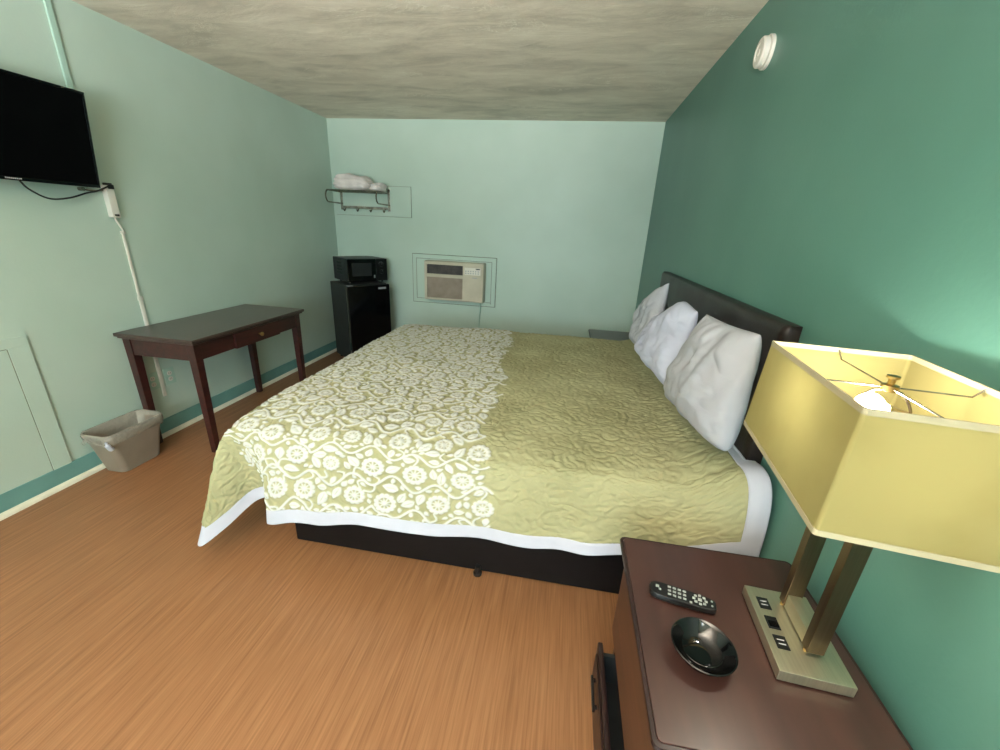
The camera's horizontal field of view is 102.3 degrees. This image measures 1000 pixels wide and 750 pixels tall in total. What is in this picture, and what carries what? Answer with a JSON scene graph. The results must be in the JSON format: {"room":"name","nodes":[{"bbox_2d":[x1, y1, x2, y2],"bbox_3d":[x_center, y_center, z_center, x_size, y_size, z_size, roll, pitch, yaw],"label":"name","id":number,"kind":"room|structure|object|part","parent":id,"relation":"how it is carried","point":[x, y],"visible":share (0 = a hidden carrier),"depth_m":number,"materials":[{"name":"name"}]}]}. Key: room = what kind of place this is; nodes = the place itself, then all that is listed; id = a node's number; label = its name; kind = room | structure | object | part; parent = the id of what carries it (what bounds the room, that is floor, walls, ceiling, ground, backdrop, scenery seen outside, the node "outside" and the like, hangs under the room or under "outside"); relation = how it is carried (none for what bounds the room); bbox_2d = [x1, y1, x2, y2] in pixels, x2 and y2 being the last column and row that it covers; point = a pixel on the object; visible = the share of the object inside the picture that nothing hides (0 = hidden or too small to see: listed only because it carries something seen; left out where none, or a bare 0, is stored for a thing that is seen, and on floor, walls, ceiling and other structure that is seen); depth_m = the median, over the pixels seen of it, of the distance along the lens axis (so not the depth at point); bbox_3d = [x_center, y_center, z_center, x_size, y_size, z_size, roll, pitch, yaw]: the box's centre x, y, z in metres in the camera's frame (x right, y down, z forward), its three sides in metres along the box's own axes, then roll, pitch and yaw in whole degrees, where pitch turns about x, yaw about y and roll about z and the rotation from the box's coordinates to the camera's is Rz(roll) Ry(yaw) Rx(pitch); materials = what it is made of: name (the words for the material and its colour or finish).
{"room":"hotel room","nodes":[
{"label":"hotel room","id":0,"kind":"room"},
{"bbox_2d":[0,0,338,460],"bbox_3d":[-2.458,-0.461,1.605,0.120,2.440,6.708,6,20,8],"label":"wall","id":1,"kind":"structure","parent":0,"point":[220,180],"depth_m":2.54,"materials":[{"name":"teal paint"}]},
{"bbox_2d":[0,336,71,494],"bbox_3d":[-2.477,0.367,1.589,0.012,0.785,1.187,6,20,8],"label":"trim","id":2,"kind":"structure","parent":1,"relation":"attached to","point":[32,443],"depth_m":2.02,"materials":[{"name":"teal paint"}]},
{"bbox_2d":[0,68,108,199],"bbox_3d":[-2.227,-1.079,1.822,0.148,0.515,0.817,6,20,8],"label":"television","id":3,"kind":"object","parent":1,"relation":"attached to","point":[45,132],"visible":1,"depth_m":1.91,"materials":[{"name":"black plastic"}]},
{"bbox_3d":[-2.229,-0.949,2.079,0.028,0.094,0.427,4,20,4],"label":"power cord","id":4,"kind":"part","parent":3,"relation":"part of","materials":[{"name":"black plastic"}]},
{"bbox_2d":[43,0,73,88],"bbox_3d":[-2.210,-1.663,2.015,0.012,0.440,0.030,6,20,8],"label":"cable raceway","id":5,"kind":"object","parent":1,"relation":"attached to","point":[47,3],"visible":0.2,"depth_m":2.01,"materials":[{"name":"white plastic"}]},
{"bbox_2d":[77,187,102,190],"bbox_3d":[-2.238,-1.016,2.208,0.028,0.020,0.120,6,20,8],"label":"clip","id":6,"kind":"object","parent":1,"relation":"attached to","point":[78,188],"visible":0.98,"depth_m":2.16,"materials":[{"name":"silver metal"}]},
{"bbox_2d":[101,182,123,232],"bbox_3d":[-2.218,-0.959,2.322,0.050,0.268,0.059,6,20,8],"label":"power strip","id":7,"kind":"object","parent":1,"relation":"attached to","point":[109,196],"visible":1,"depth_m":2.29,"materials":[{"name":"white plastic"}]},
{"bbox_3d":[-2.235,-0.880,2.364,0.012,0.090,0.040,3,20,1],"label":"cord","id":8,"kind":"part","parent":7,"relation":"part of","materials":[{"name":"white plastic"}]},
{"bbox_2d":[120,231,166,395],"bbox_3d":[-2.263,-0.355,2.574,0.011,1.062,0.030,6,20,8],"label":"cable cover","id":9,"kind":"object","parent":1,"relation":"attached to","point":[140,299],"visible":0.83,"depth_m":2.54,"materials":[{"name":"white plastic"}]},
{"bbox_2d":[147,372,159,390],"bbox_3d":[-2.292,0.045,2.661,0.010,0.115,0.074,6,20,8],"label":"wall outlet","id":10,"kind":"object","parent":1,"relation":"attached to","point":[152,377],"visible":0.89,"depth_m":2.66,"materials":[{"name":"white plastic"}]},
{"bbox_2d":[0,340,336,512],"bbox_3d":[-2.445,0.637,1.992,0.014,0.115,6.468,6,20,8],"label":"baseboard","id":11,"kind":"structure","parent":1,"relation":"attached to","point":[22,493],"depth_m":2.37,"materials":[{"name":"teal paint"}]},
{"bbox_2d":[0,348,336,520],"bbox_3d":[-2.432,0.683,1.998,0.020,0.026,6.454,6,20,8],"label":"trim","id":12,"kind":"structure","parent":1,"relation":"attached to","point":[16,509],"depth_m":2.37,"materials":[{"name":"beige wood"}]},
{"bbox_2d":[162,366,176,384],"bbox_3d":[-2.272,0.005,2.773,0.010,0.115,0.074,6,20,8],"label":"wall outlet","id":13,"kind":"object","parent":1,"relation":"attached to","point":[169,375],"visible":1,"depth_m":2.77,"materials":[{"name":"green plastic"}]},
{"bbox_2d":[0,351,618,749],"bbox_3d":[-0.793,0.906,1.792,3.619,0.100,6.708,6,20,8],"label":"floor","id":14,"kind":"structure","parent":0,"point":[119,630],"depth_m":1.49,"materials":[{"name":"brown wood"}]},
{"bbox_2d":[80,409,162,471],"bbox_3d":[-2.233,0.408,2.422,0.215,0.272,0.364,6,20,8],"label":"wastebasket","id":15,"kind":"object","parent":14,"relation":"on","point":[125,442],"visible":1,"depth_m":2.38,"materials":[{"name":"beige plastic"}]},
{"bbox_2d":[113,304,305,452],"bbox_3d":[-1.956,-0.035,2.960,0.547,0.762,1.043,6,20,8],"label":"writing desk","id":16,"kind":"object","parent":14,"relation":"on","point":[195,338],"visible":0.94,"depth_m":2.56,"materials":[{"name":"brown wood"}]},
{"bbox_3d":[-2.259,0.112,2.563,0.052,0.728,0.052,6,20,8],"label":"leg","id":17,"kind":"part","parent":16,"relation":"part of","materials":[{"name":"brown wood"}]},
{"bbox_3d":[-1.829,0.156,2.502,0.052,0.728,0.052,6,20,8],"label":"leg","id":18,"kind":"part","parent":16,"relation":"part of","materials":[{"name":"brown wood"}]},
{"bbox_3d":[-2.103,-0.196,3.432,0.052,0.728,0.052,6,20,8],"label":"leg","id":19,"kind":"part","parent":16,"relation":"part of","materials":[{"name":"brown wood"}]},
{"bbox_3d":[-1.921,-0.314,2.880,0.444,0.105,0.424,6,20,8],"label":"drawer","id":20,"kind":"part","parent":16,"relation":"part of","materials":[{"name":"brown wood"}]},
{"bbox_3d":[-1.674,-0.153,3.371,0.052,0.728,0.052,6,20,8],"label":"leg","id":21,"kind":"part","parent":16,"relation":"part of","materials":[{"name":"brown wood"}]},
{"bbox_2d":[330,280,390,356],"bbox_3d":[-1.532,-0.608,4.485,0.472,0.835,0.437,-16,27,-41],"label":"mini fridge","id":22,"kind":"object","parent":14,"relation":"on","point":[361,310],"visible":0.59,"depth_m":4.30,"materials":[{"name":"black plastic"}]},
{"bbox_2d":[333,256,387,283],"bbox_3d":[-1.521,-1.155,4.402,0.445,0.250,0.390,-16,27,-41],"label":"microwave","id":23,"kind":"object","parent":22,"relation":"on","point":[349,269],"visible":1,"depth_m":4.27,"materials":[{"name":"black plastic"}]},
{"bbox_3d":[-1.457,-1.104,4.248,0.315,0.230,0.028,-16,27,-41],"label":"door","id":24,"kind":"part","parent":23,"relation":"part of","materials":[{"name":"black glass"}]},
{"bbox_3d":[-1.295,-1.150,4.395,0.128,0.230,0.028,-16,27,-41],"label":"control panel","id":25,"kind":"part","parent":23,"relation":"part of","materials":[{"name":"black plastic"}]},
{"bbox_3d":[-1.399,-0.569,4.351,0.472,0.796,0.048,-16,27,-41],"label":"door","id":26,"kind":"part","parent":22,"relation":"part of","materials":[{"name":"black metal"}]},
{"bbox_2d":[295,523,623,593],"bbox_3d":[0.093,0.424,2.633,1.839,0.312,1.971,6,20,8],"label":"platform","id":27,"kind":"object","parent":14,"relation":"on","point":[604,573],"visible":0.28,"depth_m":1.76,"materials":[{"name":"black wood"}]},
{"bbox_2d":[198,324,771,556],"bbox_3d":[-0.051,0.176,2.592,2.268,0.663,2.360,6,20,8],"label":"quilt","id":28,"kind":"object","parent":27,"relation":"on","point":[573,444],"visible":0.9,"depth_m":1.69,"materials":[{"name":"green fabric"}]},
{"bbox_2d":[629,283,668,343],"bbox_3d":[0.961,-0.386,2.620,0.175,0.444,0.409,6,20,8],"label":"pillow","id":29,"kind":"object","parent":28,"relation":"on","point":[654,304],"visible":0.62,"depth_m":2.55,"materials":[{"name":"fabric"}]},
{"bbox_2d":[634,301,697,384],"bbox_3d":[0.858,-0.211,2.145,0.175,0.400,0.586,2,20,-2],"label":"pillow","id":30,"kind":"object","parent":28,"relation":"on","point":[661,340],"visible":0.89,"depth_m":1.96,"materials":[{"name":"white fabric"}]},
{"bbox_2d":[663,314,761,450],"bbox_3d":[0.769,-0.009,1.538,0.181,0.440,0.662,6,20,8],"label":"pillow","id":31,"kind":"object","parent":28,"relation":"on","point":[709,382],"visible":1,"depth_m":1.31,"materials":[{"name":"fabric"}]},
{"bbox_2d":[588,329,628,340],"bbox_3d":[1.071,-0.114,3.927,0.455,0.530,0.530,6,20,8],"label":"nightstand","id":32,"kind":"object","parent":14,"relation":"on","point":[599,334],"visible":0.09,"depth_m":3.90,"materials":[{"name":"laminate"}]},
{"bbox_2d":[660,271,802,463],"bbox_3d":[1.054,0.099,2.353,0.052,1.203,1.892,6,20,8],"label":"headboard","id":33,"kind":"object","parent":14,"relation":"on","point":[726,309],"visible":0.15,"depth_m":1.57,"materials":[{"name":"black leather"}]},
{"bbox_2d":[591,537,912,749],"bbox_3d":[0.512,0.871,1.027,0.502,0.610,0.532,6,20,8],"label":"nightstand","id":34,"kind":"object","parent":14,"relation":"on","point":[645,696],"visible":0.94,"depth_m":0.85,"materials":[{"name":"laminate"}]},
{"bbox_3d":[0.282,0.956,1.211,0.015,0.012,0.100,6,20,8],"label":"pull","id":35,"kind":"part","parent":34,"relation":"part of","materials":[{"name":"black plastic"}]},
{"bbox_3d":[0.280,1.026,1.119,0.022,0.175,0.472,6,20,8],"label":"drawer","id":36,"kind":"part","parent":34,"relation":"part of","materials":[{"name":"brown wood"}]},
{"bbox_2d":[604,653,624,749],"bbox_3d":[0.486,1.033,1.089,0.394,0.119,0.418,6,20,8],"label":"drawer","id":37,"kind":"object","parent":34,"relation":"on","point":[611,692],"depth_m":1.24,"materials":[{"name":"black wood"}]},
{"bbox_3d":[0.515,0.766,0.989,0.382,0.308,0.488,6,20,8],"label":"drawer","id":38,"kind":"part","parent":34,"relation":"part of","materials":[{"name":"brown wood"}]},
{"bbox_2d":[649,581,716,613],"bbox_3d":[0.446,0.545,0.987,0.153,0.021,0.047,10,21,18],"label":"remote control","id":39,"kind":"object","parent":34,"relation":"on","point":[665,592],"visible":1,"depth_m":0.98,"materials":[{"name":"black plastic"}]},
{"bbox_2d":[671,617,737,676],"bbox_3d":[0.428,0.584,0.854,0.129,0.038,0.129,6,20,8],"label":"ashtray","id":40,"kind":"object","parent":34,"relation":"on","point":[703,646],"visible":1,"depth_m":0.87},
{"bbox_2d":[742,341,999,697],"bbox_3d":[0.632,0.302,0.771,0.266,0.644,0.388,8,21,15],"label":"table lamp","id":41,"kind":"object","parent":34,"relation":"on","point":[895,452],"visible":1,"depth_m":0.62,"materials":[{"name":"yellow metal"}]},
{"bbox_2d":[756,596,771,609],"bbox_3d":[0.628,0.544,0.960,0.025,0.003,0.033,7,20,11],"label":"outlet","id":42,"kind":"object","parent":41,"relation":"attached to","point":[762,602],"depth_m":0.96,"materials":[{"name":"black plastic"}]},
{"bbox_2d":[764,615,780,629],"bbox_3d":[0.617,0.560,0.912,0.025,0.003,0.033,7,20,11],"label":"outlet","id":43,"kind":"object","parent":41,"relation":"attached to","point":[771,622],"depth_m":0.91,"materials":[{"name":"black plastic"}]},
{"bbox_2d":[772,634,790,650],"bbox_3d":[0.606,0.576,0.868,0.025,0.003,0.033,7,20,11],"label":"outlet","id":44,"kind":"object","parent":41,"relation":"attached to","point":[780,642],"depth_m":0.87,"materials":[{"name":"black plastic"}]},
{"bbox_3d":[0.697,0.312,0.873,0.033,0.489,0.022,7,20,11],"label":"post","id":45,"kind":"part","parent":41,"relation":"part of","materials":[{"name":"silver metal"}]},
{"bbox_3d":[0.671,0.349,0.767,0.033,0.489,0.022,7,20,11],"label":"post","id":46,"kind":"part","parent":41,"relation":"part of","materials":[{"name":"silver metal"}]},
{"bbox_3d":[0.587,0.005,0.681,0.123,0.017,0.003,8,21,14],"label":"spider arm","id":47,"kind":"part","parent":41,"relation":"part of","materials":[{"name":"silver metal"}]},
{"bbox_3d":[0.672,-0.016,0.749,0.003,0.018,0.184,8,21,14],"label":"spider arm","id":48,"kind":"part","parent":41,"relation":"part of","materials":[{"name":"silver metal"}]},
{"bbox_3d":[0.642,0.096,0.696,0.264,0.198,0.386,8,21,14],"label":"lamp shade","id":49,"kind":"part","parent":41,"relation":"part of","materials":[{"name":"beige fabric"}]},
{"bbox_3d":[0.629,0.051,0.682,0.048,0.040,0.042,6,20,8],"label":"bulb","id":50,"kind":"part","parent":41,"relation":"part of","materials":[{"name":"white glass"}]},
{"bbox_2d":[888,404,912,413],"bbox_3d":[0.668,0.068,0.679,0.048,0.035,0.025,6,20,8],"label":"socket","id":51,"kind":"object","parent":41,"relation":"attached to","point":[890,408],"depth_m":0.67,"materials":[{"name":"gold metal"}]},
{"bbox_3d":[0.621,0.042,0.583,0.003,0.018,0.184,8,21,14],"label":"spider arm","id":52,"kind":"part","parent":41,"relation":"part of","materials":[{"name":"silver metal"}]},
{"bbox_3d":[0.705,0.022,0.651,0.123,0.017,0.003,8,21,14],"label":"spider arm","id":53,"kind":"part","parent":41,"relation":"part of","materials":[{"name":"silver metal"}]},
{"bbox_2d":[72,0,768,121],"bbox_3d":[-0.676,-1.478,0.924,3.619,0.100,6.708,6,20,8],"label":"ceiling","id":54,"kind":"structure","parent":0,"point":[538,60],"depth_m":2.41,"materials":[{"name":"paint"}]},
{"bbox_2d":[326,118,665,337],"bbox_3d":[-0.186,-1.373,4.419,3.379,2.440,0.120,6,20,8],"label":"wall","id":55,"kind":"structure","parent":0,"point":[563,208],"depth_m":4.20,"materials":[{"name":"teal paint"}]},
{"bbox_2d":[325,189,390,212],"bbox_3d":[-1.493,-1.847,4.241,0.578,0.238,0.317,6,20,8],"label":"towel rack","id":56,"kind":"object","parent":55,"relation":"attached to","point":[357,208],"visible":0.98,"depth_m":4.33,"materials":[{"name":"silver metal"}]},
{"bbox_3d":[-1.738,-1.935,4.421,0.028,0.220,0.006,6,20,8],"label":"mounting plate","id":57,"kind":"part","parent":56,"relation":"part of","materials":[{"name":"silver metal"}]},
{"bbox_2d":[333,173,372,190],"bbox_3d":[-1.513,-1.998,4.175,0.401,0.159,0.258,6,20,8],"label":"folded towel","id":58,"kind":"object","parent":56,"relation":"on","point":[347,181],"visible":0.8,"depth_m":4.08,"materials":[{"name":"white fabric"}]},
{"bbox_3d":[-1.471,-1.828,4.408,0.550,0.028,0.008,6,20,8],"label":"hook rail","id":59,"kind":"part","parent":56,"relation":"part of","materials":[{"name":"silver metal"}]},
{"bbox_2d":[370,182,386,191],"bbox_3d":[-1.249,-1.933,4.143,0.127,0.083,0.217,6,20,8],"label":"folded towel","id":60,"kind":"object","parent":56,"relation":"on","point":[378,186],"visible":0.89,"depth_m":4.08,"materials":[{"name":"white fabric"}]},
{"bbox_3d":[-1.196,-1.880,4.344,0.028,0.220,0.006,6,20,8],"label":"mounting plate","id":61,"kind":"part","parent":56,"relation":"part of","materials":[{"name":"silver metal"}]},
{"bbox_2d":[335,186,411,217],"bbox_3d":[-1.380,-1.891,4.380,0.875,0.308,0.008,6,20,8],"label":"trim","id":62,"kind":"structure","parent":55,"relation":"attached to","point":[400,197],"depth_m":4.38,"materials":[{"name":"teal paint"}]},
{"bbox_2d":[412,253,496,307],"bbox_3d":[-0.518,-1.060,4.519,0.964,0.539,0.012,6,20,8],"label":"trim","id":63,"kind":"structure","parent":55,"relation":"attached to","point":[418,259],"depth_m":4.50,"materials":[{"name":"teal paint"}]},
{"bbox_2d":[424,260,485,327],"bbox_3d":[-0.483,-0.734,4.552,0.726,1.052,0.132,6,20,8],"label":"air conditioner","id":64,"kind":"object","parent":55,"relation":"attached to","point":[444,280],"visible":0.88,"depth_m":4.39,"materials":[{"name":"beige plastic"}]},
{"bbox_2d":[427,277,462,298],"bbox_3d":[-0.608,-0.959,4.439,0.408,0.231,0.016,6,20,8],"label":"grille","id":65,"kind":"object","parent":64,"relation":"attached to","point":[437,287],"depth_m":4.44,"materials":[{"name":"beige plastic"}]},
{"bbox_3d":[-0.506,-1.018,4.404,0.659,0.411,0.030,6,20,8],"label":"frame","id":66,"kind":"part","parent":64,"relation":"part of","materials":[{"name":"beige plastic"}]},
{"bbox_3d":[-0.295,-1.107,4.319,0.177,0.076,0.004,6,20,8],"label":"control panel","id":67,"kind":"part","parent":64,"relation":"part of","materials":[{"name":"white plastic"}]},
{"bbox_3d":[-0.192,-0.518,4.611,0.125,0.635,0.045,6,20,8],"label":"power cord","id":68,"kind":"part","parent":64,"relation":"part of","materials":[{"name":"white plastic"}]},
{"bbox_2d":[635,0,999,749],"bbox_3d":[0.989,-0.111,1.112,0.120,2.440,6.708,6,20,8],"label":"wall","id":69,"kind":"structure","parent":0,"point":[845,189],"depth_m":1.00,"materials":[{"name":"teal paint"}]},
{"bbox_2d":[753,33,775,70],"bbox_3d":[1.121,-1.374,1.717,0.042,0.124,0.124,6,20,8],"label":"smoke detector","id":70,"kind":"object","parent":69,"relation":"attached to","point":[764,51],"visible":1,"depth_m":1.69,"materials":[{"name":"white plastic"}]}
]}

